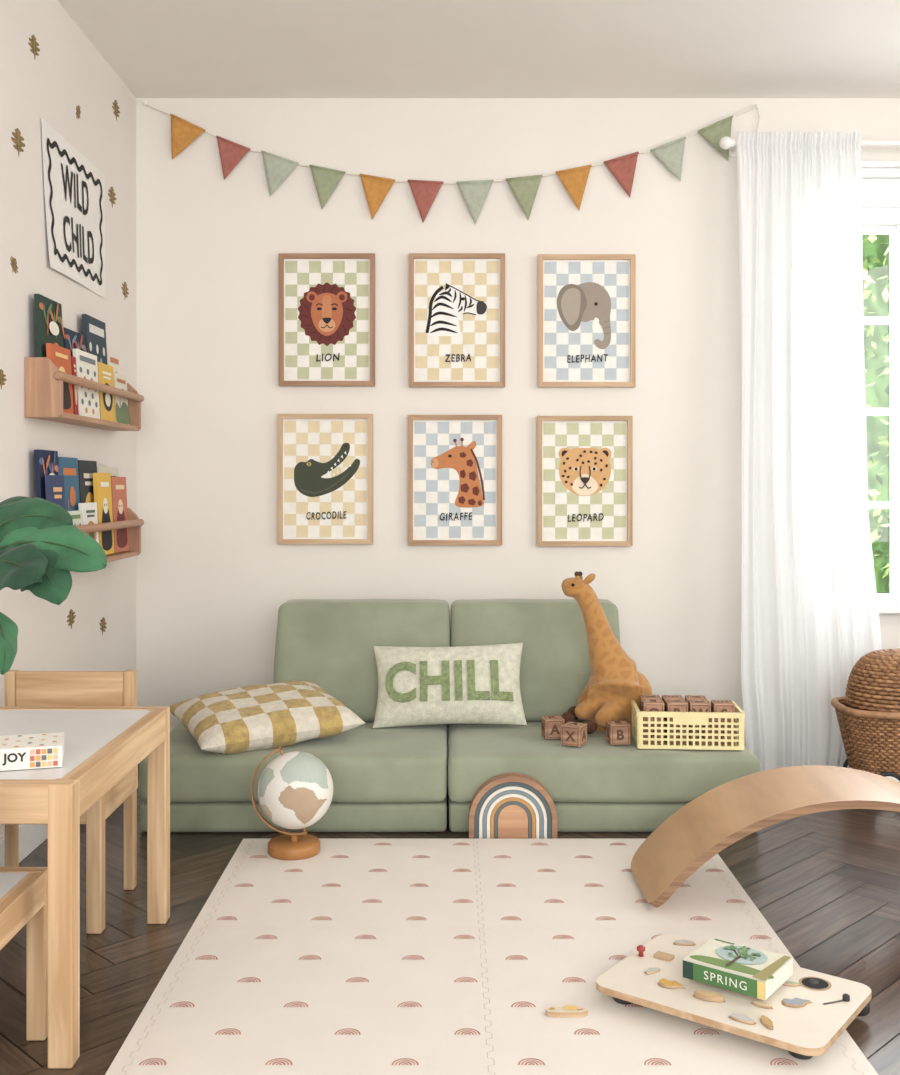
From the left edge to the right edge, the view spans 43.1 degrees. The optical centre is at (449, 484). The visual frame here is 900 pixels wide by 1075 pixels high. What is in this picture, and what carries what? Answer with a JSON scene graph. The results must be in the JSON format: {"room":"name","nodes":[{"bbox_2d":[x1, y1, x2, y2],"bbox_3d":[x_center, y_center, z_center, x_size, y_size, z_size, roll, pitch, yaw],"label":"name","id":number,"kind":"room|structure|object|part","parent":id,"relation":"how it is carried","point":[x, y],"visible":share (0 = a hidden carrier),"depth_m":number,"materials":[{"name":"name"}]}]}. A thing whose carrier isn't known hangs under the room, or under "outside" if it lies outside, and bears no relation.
{"room":"children's room","nodes":[
{"label":"children's room","id":0,"kind":"room"},
{"bbox_2d":[0,0,135,838],"bbox_3d":[-1.130,-0.195,1.445,0.120,2.250,4.890,0,0,0],"label":"wall","id":1,"kind":"structure","parent":0,"point":[68,72],"depth_m":3.10,"materials":[{"name":"beige paint"}]},
{"bbox_2d":[0,369,6,388],"bbox_3d":[-1.069,-0.252,2.717,0.002,0.048,0.064,0,0,0],"label":"decal","id":2,"kind":"object","parent":1,"relation":"attached to","point":[2,375],"visible":1,"depth_m":2.72},
{"bbox_2d":[10,256,17,273],"bbox_3d":[-1.069,-0.539,2.798,0.002,0.039,0.049,0,0,0],"label":"decal","id":3,"kind":"object","parent":1,"relation":"attached to","point":[13,262],"visible":1,"depth_m":2.80},
{"bbox_2d":[11,128,24,155],"bbox_3d":[-1.069,-0.848,2.824,0.002,0.070,0.093,0,0,0],"label":"decal","id":4,"kind":"object","parent":1,"relation":"attached to","point":[18,138],"visible":1,"depth_m":2.82},
{"bbox_2d":[0,824,47,866],"bbox_3d":[-1.063,0.885,1.438,0.011,0.090,4.875,0,0,0],"label":"baseboard","id":5,"kind":"structure","parent":1,"relation":"attached to","point":[31,836],"depth_m":2.85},
{"bbox_2d":[28,35,39,58],"bbox_3d":[-1.069,-1.126,2.932,0.002,0.062,0.082,0,0,0],"label":"decal","id":6,"kind":"object","parent":1,"relation":"attached to","point":[33,44],"visible":1,"depth_m":2.93},
{"bbox_2d":[67,609,75,628],"bbox_3d":[-1.069,0.379,3.218,0.002,0.057,0.076,0,0,0],"label":"decal","id":7,"kind":"object","parent":1,"relation":"attached to","point":[70,616],"visible":1,"depth_m":3.22},
{"bbox_2d":[41,118,104,297],"bbox_3d":[-1.064,-0.768,3.255,0.009,0.381,0.560,0,0,0],"label":"poster","id":8,"kind":"object","parent":1,"relation":"attached to","point":[74,187],"visible":1,"depth_m":3.23,"materials":[{"name":"white paper"}]},
{"bbox_2d":[76,106,80,118],"bbox_3d":[-1.069,-1.073,3.279,0.002,0.044,0.041,0,0,0],"label":"decal","id":9,"kind":"object","parent":1,"relation":"attached to","point":[78,111],"visible":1,"depth_m":3.28},
{"bbox_2d":[25,357,143,430],"bbox_3d":[-1.020,-0.246,3.237,0.098,0.150,0.769,0,0,0],"label":"wall shelf","id":10,"kind":"object","parent":1,"relation":"attached to","point":[44,380],"visible":0.88,"depth_m":2.87,"materials":[{"name":"brown wood"}]},
{"bbox_3d":[-1.024,-0.246,2.874,0.091,0.150,0.018,0,0,0],"label":"panel","id":11,"kind":"part","parent":10,"relation":"part of","materials":[{"name":"brown wood"}]},
{"bbox_2d":[34,294,64,357],"bbox_3d":[-1.040,-0.337,2.973,0.031,0.297,0.173,0,0,0],"label":"picture book","id":12,"kind":"object","parent":10,"relation":"on","point":[48,312],"visible":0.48,"depth_m":2.94,"materials":[{"name":"green paper"}]},
{"bbox_2d":[46,343,73,413],"bbox_3d":[-1.015,-0.274,2.967,0.020,0.172,0.155,0,0,0],"label":"picture book","id":13,"kind":"object","parent":10,"relation":"on","point":[60,356],"visible":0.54,"depth_m":2.98,"materials":[{"name":"orange paper"}]},
{"bbox_2d":[63,327,85,355],"bbox_3d":[-1.038,-0.307,3.161,0.028,0.237,0.178,0,0,0],"label":"picture book","id":14,"kind":"object","parent":10,"relation":"on","point":[73,340],"visible":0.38,"depth_m":3.14,"materials":[{"name":"blue paper"}]},
{"bbox_2d":[71,356,78,414],"bbox_3d":[-1.014,-0.267,3.070,0.019,0.157,0.030,0,0,0],"label":"picture book","id":15,"kind":"object","parent":10,"relation":"on","point":[73,359],"visible":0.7,"depth_m":3.06,"materials":[{"name":"red paper"}]},
{"bbox_2d":[72,349,99,418],"bbox_3d":[-1.015,-0.279,3.185,0.020,0.182,0.180,0,0,0],"label":"picture book","id":16,"kind":"object","parent":10,"relation":"on","point":[86,363],"visible":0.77,"depth_m":3.17,"materials":[{"name":"white paper"}]},
{"bbox_2d":[82,314,106,364],"bbox_3d":[-1.042,-0.339,3.357,0.027,0.302,0.185,0,0,0],"label":"picture book","id":17,"kind":"object","parent":10,"relation":"on","point":[93,329],"visible":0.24,"depth_m":3.34,"materials":[{"name":"blue paper"}]},
{"bbox_2d":[97,362,115,421],"bbox_3d":[-1.015,-0.272,3.357,0.019,0.167,0.145,0,0,0],"label":"picture book","id":18,"kind":"object","parent":10,"relation":"on","point":[105,372],"visible":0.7,"depth_m":3.35,"materials":[{"name":"yellow paper"}]},
{"bbox_2d":[107,348,120,373],"bbox_3d":[-1.039,-0.299,3.523,0.024,0.232,0.141,0,0,0],"label":"picture book","id":19,"kind":"object","parent":10,"relation":"on","point":[113,357],"visible":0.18,"depth_m":3.52,"materials":[{"name":"white paper"}]},
{"bbox_2d":[113,372,129,424],"bbox_3d":[-1.014,-0.263,3.505,0.019,0.156,0.146,0,0,0],"label":"picture book","id":20,"kind":"object","parent":10,"relation":"on","point":[120,381],"visible":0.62,"depth_m":3.50,"materials":[{"name":"paper"}]},
{"bbox_3d":[-1.024,-0.246,3.601,0.091,0.150,0.018,0,0,0],"label":"panel","id":21,"kind":"part","parent":10,"relation":"part of","materials":[{"name":"brown wood"}]},
{"bbox_2d":[100,617,106,634],"bbox_3d":[-1.069,0.435,3.515,0.002,0.054,0.071,0,0,0],"label":"decal","id":22,"kind":"object","parent":1,"relation":"attached to","point":[103,623],"visible":1,"depth_m":3.51},
{"bbox_2d":[76,508,143,561],"bbox_3d":[-1.020,0.147,3.237,0.098,0.150,0.769,0,0,0],"label":"wall shelf","id":23,"kind":"object","parent":1,"relation":"attached to","point":[134,524],"visible":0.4,"depth_m":3.48,"materials":[{"name":"brown wood"}]},
{"bbox_2d":[34,449,59,499],"bbox_3d":[-1.039,0.057,2.959,0.031,0.295,0.143,0,0,0],"label":"picture book","id":24,"kind":"object","parent":23,"relation":"on","point":[46,461],"visible":0.3,"depth_m":2.92,"materials":[{"name":"blue paper"}]},
{"bbox_2d":[45,475,64,508],"bbox_3d":[-1.016,0.090,2.945,0.022,0.230,0.110,0,0,0],"label":"picture book","id":25,"kind":"object","parent":23,"relation":"on","point":[54,484],"visible":0.27,"depth_m":2.93,"materials":[{"name":"blue paper"}]},
{"bbox_2d":[58,457,79,510],"bbox_3d":[-1.040,0.068,3.115,0.027,0.286,0.169,0,0,0],"label":"picture book","id":26,"kind":"object","parent":23,"relation":"on","point":[68,467],"visible":0.45,"depth_m":3.12,"materials":[{"name":"blue paper"}]},
{"bbox_2d":[67,510,81,525],"bbox_3d":[-1.014,0.137,3.070,0.018,0.135,0.120,0,0,0],"label":"picture book","id":27,"kind":"object","parent":23,"relation":"on","point":[76,516],"visible":0.1,"depth_m":3.09,"materials":[{"name":"white paper"}]},
{"bbox_2d":[78,460,96,502],"bbox_3d":[-1.041,0.067,3.280,0.026,0.275,0.160,0,0,0],"label":"picture book","id":28,"kind":"object","parent":23,"relation":"on","point":[86,469],"visible":0.29,"depth_m":3.26,"materials":[{"name":"black paper"}]},
{"bbox_2d":[78,502,98,542],"bbox_3d":[-1.014,0.127,3.205,0.019,0.155,0.130,0,0,0],"label":"picture book","id":29,"kind":"object","parent":23,"relation":"on","point":[89,510],"visible":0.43,"depth_m":3.20,"materials":[{"name":"white paper"}]},
{"bbox_2d":[93,473,113,554],"bbox_3d":[-1.016,0.085,3.348,0.023,0.240,0.135,0,0,0],"label":"picture book","id":30,"kind":"object","parent":23,"relation":"on","point":[102,493],"visible":0.91,"depth_m":3.34,"materials":[{"name":"yellow paper"}]},
{"bbox_2d":[97,466,118,476],"bbox_3d":[-1.040,0.078,3.475,0.026,0.266,0.237,0,0,0],"label":"picture book","id":31,"kind":"object","parent":23,"relation":"on","point":[114,471],"visible":0.12,"depth_m":3.49,"materials":[{"name":"beige paper"}]},
{"bbox_2d":[111,477,128,552],"bbox_3d":[-1.016,0.090,3.500,0.022,0.230,0.150,0,0,0],"label":"picture book","id":32,"kind":"object","parent":23,"relation":"on","point":[118,484],"visible":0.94,"depth_m":3.49,"materials":[{"name":"red paper"}]},
{"bbox_3d":[-1.024,0.147,3.601,0.091,0.150,0.018,0,0,0],"label":"panel","id":33,"kind":"part","parent":23,"relation":"part of","materials":[{"name":"brown wood"}]},
{"bbox_2d":[108,187,115,207],"bbox_3d":[-1.069,-0.911,3.609,0.002,0.067,0.089,0,0,0],"label":"decal","id":34,"kind":"object","parent":1,"relation":"attached to","point":[112,194],"visible":1,"depth_m":3.61},
{"bbox_2d":[112,100,119,120],"bbox_3d":[-1.069,-1.201,3.652,0.002,0.065,0.086,0,0,0],"label":"decal","id":35,"kind":"object","parent":1,"relation":"attached to","point":[115,107],"visible":1,"depth_m":3.65},
{"bbox_2d":[121,282,128,297],"bbox_3d":[-1.069,-0.639,3.753,0.002,0.063,0.084,0,0,0],"label":"decal","id":36,"kind":"object","parent":1,"relation":"attached to","point":[124,285],"visible":1,"depth_m":3.75},
{"bbox_2d":[0,763,899,1074],"bbox_3d":[0.765,0.931,1.445,3.670,0.003,4.890,0,0,0],"label":"floor","id":37,"kind":"structure","parent":0,"point":[827,883],"depth_m":2.46,"materials":[{"name":"brown wood"}]},
{"bbox_2d":[0,867,47,1040],"bbox_3d":[-0.830,0.679,1.795,0.305,0.502,0.285,0,0,0],"label":"chair","id":38,"kind":"object","parent":37,"relation":"on","point":[23,890],"visible":0.79,"depth_m":1.91,"materials":[{"name":"brown wood"}]},
{"bbox_3d":[-0.830,0.654,1.795,0.249,0.011,0.229,0,0,0],"label":"seat","id":39,"kind":"part","parent":38,"relation":"part of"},
{"bbox_3d":[-0.830,0.675,1.795,0.303,0.055,0.283,0,0,0],"label":"seat frame","id":40,"kind":"part","parent":38,"relation":"part of","materials":[{"name":"brown wood"}]},
{"bbox_3d":[-0.693,0.790,1.921,0.032,0.280,0.032,0,0,0],"label":"leg","id":41,"kind":"part","parent":38,"relation":"part of","materials":[{"name":"brown wood"}]},
{"bbox_2d":[5,670,137,933],"bbox_3d":[-0.875,0.679,2.502,0.305,0.502,0.285,0,0,0],"label":"chair","id":42,"kind":"object","parent":37,"relation":"on","point":[22,688],"visible":0.64,"depth_m":2.62,"materials":[{"name":"brown wood"}]},
{"bbox_3d":[-1.011,0.679,2.630,0.024,0.502,0.029,0,0,0],"label":"leg","id":43,"kind":"part","parent":42,"relation":"part of","materials":[{"name":"brown wood"}]},
{"bbox_3d":[-0.875,0.470,2.628,0.249,0.080,0.020,0,0,0],"label":"backrest","id":44,"kind":"part","parent":42,"relation":"part of","materials":[{"name":"brown wood"}]},
{"bbox_3d":[-0.738,0.790,2.376,0.032,0.280,0.032,0,0,0],"label":"leg","id":45,"kind":"part","parent":42,"relation":"part of","materials":[{"name":"brown wood"}]},
{"bbox_3d":[-0.875,0.675,2.502,0.303,0.055,0.283,0,0,0],"label":"seat frame","id":46,"kind":"part","parent":42,"relation":"part of","materials":[{"name":"brown wood"}]},
{"bbox_3d":[-0.738,0.679,2.630,0.024,0.502,0.029,0,0,0],"label":"leg","id":47,"kind":"part","parent":42,"relation":"part of","materials":[{"name":"brown wood"}]},
{"bbox_2d":[0,706,169,1067],"bbox_3d":[-0.824,0.703,2.133,0.446,0.454,0.638,0,0,0],"label":"table","id":48,"kind":"object","parent":37,"relation":"on","point":[103,744],"visible":1,"depth_m":1.91,"materials":[{"name":"brown wood"}]},
{"bbox_2d":[0,732,63,770],"bbox_3d":[-0.759,0.458,1.950,0.185,0.037,0.111,0,0,-17],"label":"box","id":49,"kind":"object","parent":48,"relation":"on","point":[43,750],"visible":1,"depth_m":1.92,"materials":[{"name":"white cardboard"}]},
{"bbox_2d":[0,496,106,674],"bbox_3d":[-0.843,0.249,2.219,0.368,0.453,0.217,0,0,16],"label":"potted plant","id":50,"kind":"object","parent":48,"relation":"on","point":[40,543],"visible":1,"depth_m":2.19,"materials":[{"name":"green plant"}]},
{"bbox_3d":[-0.622,0.703,1.835,0.040,0.454,0.040,0,0,0],"label":"leg","id":51,"kind":"part","parent":48,"relation":"part of","materials":[{"name":"brown wood"}]},
{"bbox_3d":[-0.622,0.703,2.432,0.040,0.454,0.040,0,0,0],"label":"leg","id":52,"kind":"part","parent":48,"relation":"part of","materials":[{"name":"brown wood"}]},
{"bbox_2d":[139,599,758,831],"bbox_3d":[-0.002,0.649,3.440,1.669,0.562,0.835,0,0,0],"label":"sofa","id":53,"kind":"object","parent":37,"relation":"on","point":[385,779],"visible":0.61,"depth_m":3.05,"materials":[{"name":"green fabric"}]},
{"bbox_2d":[169,681,364,753],"bbox_3d":[-0.530,0.656,3.250,0.467,0.145,0.388,0,0,-27],"label":"cushion","id":54,"kind":"object","parent":53,"relation":"on","point":[272,715],"visible":1,"depth_m":3.14,"materials":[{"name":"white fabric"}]},
{"bbox_2d":[139,721,447,801],"bbox_3d":[-0.420,0.785,3.440,0.831,0.136,0.833,0,0,0],"label":"seat cushion","id":55,"kind":"object","parent":53,"relation":"on","point":[365,763],"depth_m":3.03,"materials":[{"name":"green fabric"}]},
{"bbox_2d":[140,796,446,831],"bbox_3d":[-0.420,0.889,3.440,0.823,0.081,0.808,0,0,0],"label":"cushion","id":56,"kind":"object","parent":53,"relation":"on","point":[187,814],"depth_m":3.04,"materials":[{"name":"green fabric"}]},
{"bbox_2d":[273,599,449,720],"bbox_3d":[-0.272,0.545,3.579,0.547,0.354,0.283,0,0,0],"label":"cushion","id":57,"kind":"object","parent":53,"relation":"on","point":[328,644],"depth_m":3.54,"materials":[{"name":"green fabric"}]},
{"bbox_2d":[373,643,526,727],"bbox_3d":[-0.003,0.597,3.403,0.461,0.238,0.161,0,0,0],"label":"cushion","id":58,"kind":"object","parent":53,"relation":"on","point":[480,684],"visible":1,"depth_m":3.36,"materials":[{"name":"beige fabric"}]},
{"bbox_2d":[450,599,620,720],"bbox_3d":[0.268,0.544,3.579,0.537,0.353,0.283,0,0,0],"label":"cushion","id":59,"kind":"object","parent":53,"relation":"on","point":[555,670],"depth_m":3.54,"materials":[{"name":"green fabric"}]},
{"bbox_2d":[541,715,564,738],"bbox_3d":[0.292,0.687,3.235,0.058,0.057,0.058,0,0,-7],"label":"block","id":60,"kind":"object","parent":53,"relation":"on","point":[550,725],"visible":0.87,"depth_m":3.21,"materials":[{"name":"brown wood"}]},
{"bbox_2d":[449,798,690,831],"bbox_3d":[0.412,0.889,3.440,0.832,0.081,0.808,0,0,0],"label":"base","id":61,"kind":"object","parent":53,"relation":"on","point":[573,814],"depth_m":3.04,"materials":[{"name":"green fabric"}]},
{"bbox_2d":[561,721,586,746],"bbox_3d":[0.343,0.687,3.145,0.058,0.057,0.058,0,0,29],"label":"block","id":62,"kind":"object","parent":53,"relation":"on","point":[574,734],"visible":1,"depth_m":3.12,"materials":[{"name":"brown wood"}]},
{"bbox_2d":[448,721,758,801],"bbox_3d":[0.413,0.785,3.441,0.838,0.136,0.834,0,0,0],"label":"seat cushion","id":63,"kind":"object","parent":53,"relation":"on","point":[597,770],"depth_m":3.03,"materials":[{"name":"green fabric"}]},
{"bbox_2d":[561,571,651,733],"bbox_3d":[0.460,0.492,3.330,0.269,0.477,0.204,0,0,0],"label":"plush","id":64,"kind":"object","parent":53,"relation":"on","point":[614,681],"visible":0.88,"depth_m":3.31},
{"bbox_2d":[606,720,629,744],"bbox_3d":[0.467,0.687,3.165,0.058,0.057,0.058,0,0,-5],"label":"block","id":65,"kind":"object","parent":53,"relation":"on","point":[617,732],"visible":1,"depth_m":3.14,"materials":[{"name":"brown wood"}]},
{"bbox_2d":[631,700,744,749],"bbox_3d":[0.658,0.665,3.175,0.290,0.100,0.185,0,0,4],"label":"crate","id":66,"kind":"object","parent":53,"relation":"on","point":[679,718],"visible":0.75,"depth_m":3.09,"materials":[{"name":"yellow plastic"}]},
{"bbox_3d":[0.518,0.665,3.185,0.010,0.100,0.175,0,0,4],"label":"panel","id":67,"kind":"part","parent":66,"relation":"part of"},
{"bbox_2d":[643,724,663,743],"bbox_3d":[0.561,0.681,3.148,0.058,0.057,0.058,0,0,4],"label":"block","id":68,"kind":"object","parent":66,"relation":"on","point":[644,725],"visible":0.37,"depth_m":3.12,"materials":[{"name":"brown wood"}]},
{"bbox_2d":[642,699,663,720],"bbox_3d":[0.560,0.624,3.148,0.058,0.057,0.058,0,0,4],"label":"block","id":69,"kind":"object","parent":68,"relation":"on","point":[647,704],"visible":0.73,"depth_m":3.12,"materials":[{"name":"brown wood"}]},
{"bbox_2d":[665,720,685,743],"bbox_3d":[0.625,0.681,3.143,0.058,0.057,0.058,0,0,4],"label":"block","id":70,"kind":"object","parent":66,"relation":"on","point":[671,725],"visible":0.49,"depth_m":3.12,"materials":[{"name":"brown wood"}]},
{"bbox_2d":[665,699,687,721],"bbox_3d":[0.624,0.624,3.143,0.058,0.057,0.058,0,0,1],"label":"block","id":71,"kind":"object","parent":70,"relation":"on","point":[671,705],"visible":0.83,"depth_m":3.12,"materials":[{"name":"brown wood"}]},
{"bbox_2d":[689,725,710,744],"bbox_3d":[0.687,0.681,3.139,0.058,0.057,0.058,0,0,4],"label":"block","id":72,"kind":"object","parent":66,"relation":"on","point":[702,726],"visible":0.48,"depth_m":3.11,"materials":[{"name":"brown wood"}]},
{"bbox_2d":[688,700,710,721],"bbox_3d":[0.687,0.624,3.139,0.058,0.057,0.058,0,0,6],"label":"block","id":73,"kind":"object","parent":72,"relation":"on","point":[693,705],"visible":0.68,"depth_m":3.11,"materials":[{"name":"brown wood"}]},
{"bbox_2d":[711,721,733,744],"bbox_3d":[0.749,0.681,3.135,0.058,0.057,0.058,0,0,4],"label":"block","id":74,"kind":"object","parent":66,"relation":"on","point":[715,726],"visible":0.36,"depth_m":3.11,"materials":[{"name":"brown wood"}]},
{"bbox_2d":[711,700,734,721],"bbox_3d":[0.750,0.624,3.135,0.058,0.057,0.058,0,0,4],"label":"block","id":75,"kind":"object","parent":74,"relation":"on","point":[716,705],"visible":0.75,"depth_m":3.11,"materials":[{"name":"brown wood"}]},
{"bbox_3d":[0.798,0.665,3.165,0.010,0.100,0.175,0,0,4],"label":"panel","id":76,"kind":"part","parent":66,"relation":"part of","materials":[{"name":"yellow plastic"}]},
{"label":"block","id":77,"kind":"object","parent":66,"relation":"on","visible":0},
{"bbox_2d":[662,695,683,717],"bbox_3d":[0.628,0.624,3.210,0.058,0.057,0.058,0,0,3],"label":"block","id":78,"kind":"object","parent":77,"relation":"on","point":[664,697],"visible":0.12,"depth_m":3.20,"materials":[{"name":"brown wood"}]},
{"label":"block","id":79,"kind":"object","parent":66,"relation":"on","visible":0},
{"bbox_2d":[640,695,660,710],"bbox_3d":[0.566,0.624,3.215,0.058,0.057,0.058,0,0,5],"label":"block","id":80,"kind":"object","parent":79,"relation":"on","point":[641,696],"visible":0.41,"depth_m":3.21,"materials":[{"name":"brown wood"}]},
{"bbox_3d":[0.692,0.681,3.206,0.058,0.057,0.058,0,0,4],"label":"block","id":81,"kind":"object","parent":66,"relation":"on","visible":0},
{"bbox_2d":[685,695,706,702],"bbox_3d":[0.691,0.624,3.206,0.058,0.057,0.058,0,0,6],"label":"block","id":82,"kind":"object","parent":81,"relation":"on","point":[687,697],"visible":0.24,"depth_m":3.20,"materials":[{"name":"brown wood"}]},
{"bbox_2d":[105,839,877,1074],"bbox_3d":[0.065,0.923,2.060,1.204,0.014,1.800,0,0,0],"label":"play mat","id":83,"kind":"object","parent":37,"relation":"on","point":[354,956],"visible":0.88,"depth_m":2.18,"materials":[{"name":"beige rubber"}]},
{"bbox_2d":[250,747,332,859],"bbox_3d":[-0.386,0.786,2.850,0.188,0.264,0.188,0,0,42],"label":"globe","id":84,"kind":"object","parent":83,"relation":"on","point":[295,790],"visible":1,"depth_m":2.79,"materials":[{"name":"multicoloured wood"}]},
{"bbox_2d":[546,1004,587,1016],"bbox_3d":[0.202,0.913,1.980,0.073,0.010,0.031,0,0,0],"label":"puzzle piece","id":85,"kind":"object","parent":83,"relation":"on","point":[568,1010],"visible":1,"depth_m":1.97,"materials":[{"name":"beige wood"}]},
{"bbox_2d":[596,934,871,1059],"bbox_3d":[0.499,0.891,2.015,0.411,0.053,0.290,0,0,37],"label":"board","id":86,"kind":"object","parent":83,"relation":"on","point":[804,1017],"visible":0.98,"depth_m":1.96,"materials":[{"name":"beige wood"}]},
{"bbox_3d":[0.358,0.874,2.140,0.016,0.019,0.016,0,0,0],"label":"knob","id":87,"kind":"part","parent":86,"relation":"part of","materials":[{"name":"red wood"}]},
{"bbox_2d":[683,937,792,999],"bbox_3d":[0.515,0.857,2.027,0.158,0.034,0.130,0,0,37],"label":"book","id":88,"kind":"object","parent":86,"relation":"on","point":[743,969],"visible":1,"depth_m":2.00,"materials":[{"name":"green paper"}]},
{"bbox_2d":[631,765,899,907],"bbox_3d":[0.872,0.793,2.583,0.890,0.242,0.305,0,0,0],"label":"board","id":89,"kind":"object","parent":83,"relation":"on","point":[729,812],"visible":1,"depth_m":2.54,"materials":[{"name":"brown wood"}]},
{"bbox_2d":[469,772,556,838],"bbox_3d":[0.165,0.845,2.997,0.231,0.168,0.043,0,0,0],"label":"toy","id":90,"kind":"object","parent":37,"relation":"on","point":[500,808],"visible":0.98,"depth_m":2.98,"materials":[{"name":"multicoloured wood"}]},
{"bbox_2d":[831,648,899,781],"bbox_3d":[1.430,0.706,3.400,0.556,0.448,0.296,0,0,0],"label":"basket","id":91,"kind":"object","parent":37,"relation":"on","point":[868,716],"visible":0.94,"depth_m":3.31,"materials":[{"name":"brown wicker"}]},
{"bbox_2d":[57,0,899,97],"bbox_3d":[0.765,-1.370,1.515,3.910,0.100,5.030,0,0,0],"label":"ceiling","id":92,"kind":"structure","parent":0,"point":[157,48],"depth_m":3.42,"materials":[{"name":"white paint"}]},
{"bbox_2d":[136,98,899,730],"bbox_3d":[0.765,-0.195,3.960,3.910,2.250,0.140,0,0,0],"label":"wall","id":93,"kind":"structure","parent":0,"point":[214,578],"depth_m":3.89,"materials":[{"name":"beige paint"}]},
{"bbox_2d":[277,414,372,543],"bbox_3d":[-0.423,-0.020,3.876,0.323,0.442,0.024,0,0,0],"label":"framed print","id":94,"kind":"object","parent":93,"relation":"attached to","point":[325,461],"visible":1,"depth_m":3.88,"materials":[{"name":"paper"}]},
{"bbox_2d":[278,253,374,385],"bbox_3d":[-0.418,-0.561,3.876,0.326,0.449,0.024,0,0,0],"label":"framed print","id":95,"kind":"object","parent":93,"relation":"attached to","point":[326,301],"visible":1,"depth_m":3.88,"materials":[{"name":"paper"}]},
{"bbox_2d":[143,101,760,222],"bbox_3d":[0.004,-1.096,3.877,2.101,0.426,0.028,0,0,0],"label":"bunting","id":96,"kind":"object","parent":93,"relation":"attached to","point":[183,132],"visible":0.98,"depth_m":3.87},
{"bbox_2d":[408,415,501,544],"bbox_3d":[0.017,-0.017,3.876,0.320,0.442,0.024,0,0,0],"label":"framed print","id":97,"kind":"object","parent":93,"relation":"attached to","point":[455,461],"visible":1,"depth_m":3.88,"materials":[{"name":"paper"}]},
{"bbox_2d":[409,253,504,386],"bbox_3d":[0.024,-0.559,3.876,0.326,0.452,0.024,0,0,0],"label":"framed print","id":98,"kind":"object","parent":93,"relation":"attached to","point":[457,300],"visible":1,"depth_m":3.88,"materials":[{"name":"paper"}]},
{"bbox_2d":[537,416,632,545],"bbox_3d":[0.457,-0.014,3.876,0.323,0.442,0.024,0,0,0],"label":"framed print","id":99,"kind":"object","parent":93,"relation":"attached to","point":[585,463],"visible":1,"depth_m":3.88,"materials":[{"name":"paper"}]},
{"bbox_2d":[538,254,635,386],"bbox_3d":[0.464,-0.558,3.876,0.330,0.449,0.024,0,0,0],"label":"framed print","id":100,"kind":"object","parent":93,"relation":"attached to","point":[587,302],"visible":1,"depth_m":3.88,"materials":[{"name":"paper"}]},
{"bbox_2d":[719,136,899,156],"bbox_3d":[1.748,-1.137,3.829,1.703,0.042,0.120,0,0,0],"label":"curtain rod","id":101,"kind":"object","parent":93,"relation":"attached to","point":[726,142],"visible":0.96,"depth_m":3.78,"materials":[{"name":"white metal"}]},
{"bbox_2d":[736,131,881,771],"bbox_3d":[1.161,-0.120,3.695,0.463,2.091,0.185,0,0,0],"label":"curtain","id":102,"kind":"object","parent":101,"relation":"hanging from","point":[809,603],"visible":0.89,"depth_m":3.72,"materials":[{"name":"white fabric"}]},
{"bbox_3d":[1.764,-1.137,3.790,1.669,0.018,0.018,0,0,0],"label":"rod","id":103,"kind":"part","parent":101,"relation":"part of","materials":[{"name":"white metal"}]},
{"bbox_2d":[862,224,899,604],"bbox_3d":[1.790,-0.250,3.945,1.140,1.320,0.070,0,0,0],"label":"window","id":104,"kind":"structure","parent":93,"relation":"in","point":[893,320],"depth_m":3.93,"materials":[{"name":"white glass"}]},
{"bbox_2d":[862,161,899,223],"bbox_3d":[1.790,-0.340,3.860,1.360,1.500,0.059,0,0,0],"label":"trim","id":105,"kind":"structure","parent":93,"relation":"attached to","point":[880,179],"depth_m":3.87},
{"bbox_2d":[878,604,899,613],"bbox_3d":[1.790,0.422,3.880,1.320,0.024,0.080,0,0,0],"label":"trim","id":106,"kind":"structure","parent":93,"relation":"attached to","point":[882,608],"depth_m":3.84,"materials":[{"name":"white paint"}]},
{"bbox_2d":[845,648,899,711],"bbox_3d":[1.365,0.575,3.400,0.365,0.164,0.280,0,0,0],"label":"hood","id":107,"kind":"object","parent":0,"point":[874,680],"depth_m":3.33,"materials":[{"name":"brown wicker"}]},
{"label":"outside","id":108,"kind":"structure","parent":0,"visible":0},
{"bbox_3d":[3.000,1.180,5.200,8.000,0.100,2.000,0,0,0],"label":"lawn","id":109,"kind":"structure","parent":108,"visible":0},
{"bbox_2d":[862,234,889,593],"bbox_3d":[3.144,-0.368,6.740,4.777,3.078,0.920,0,0,0],"label":"foliage","id":110,"kind":"object","parent":109,"relation":"on","point":[875,247],"visible":0.02,"depth_m":6.60,"materials":[{"name":"green plant"}]}
]}

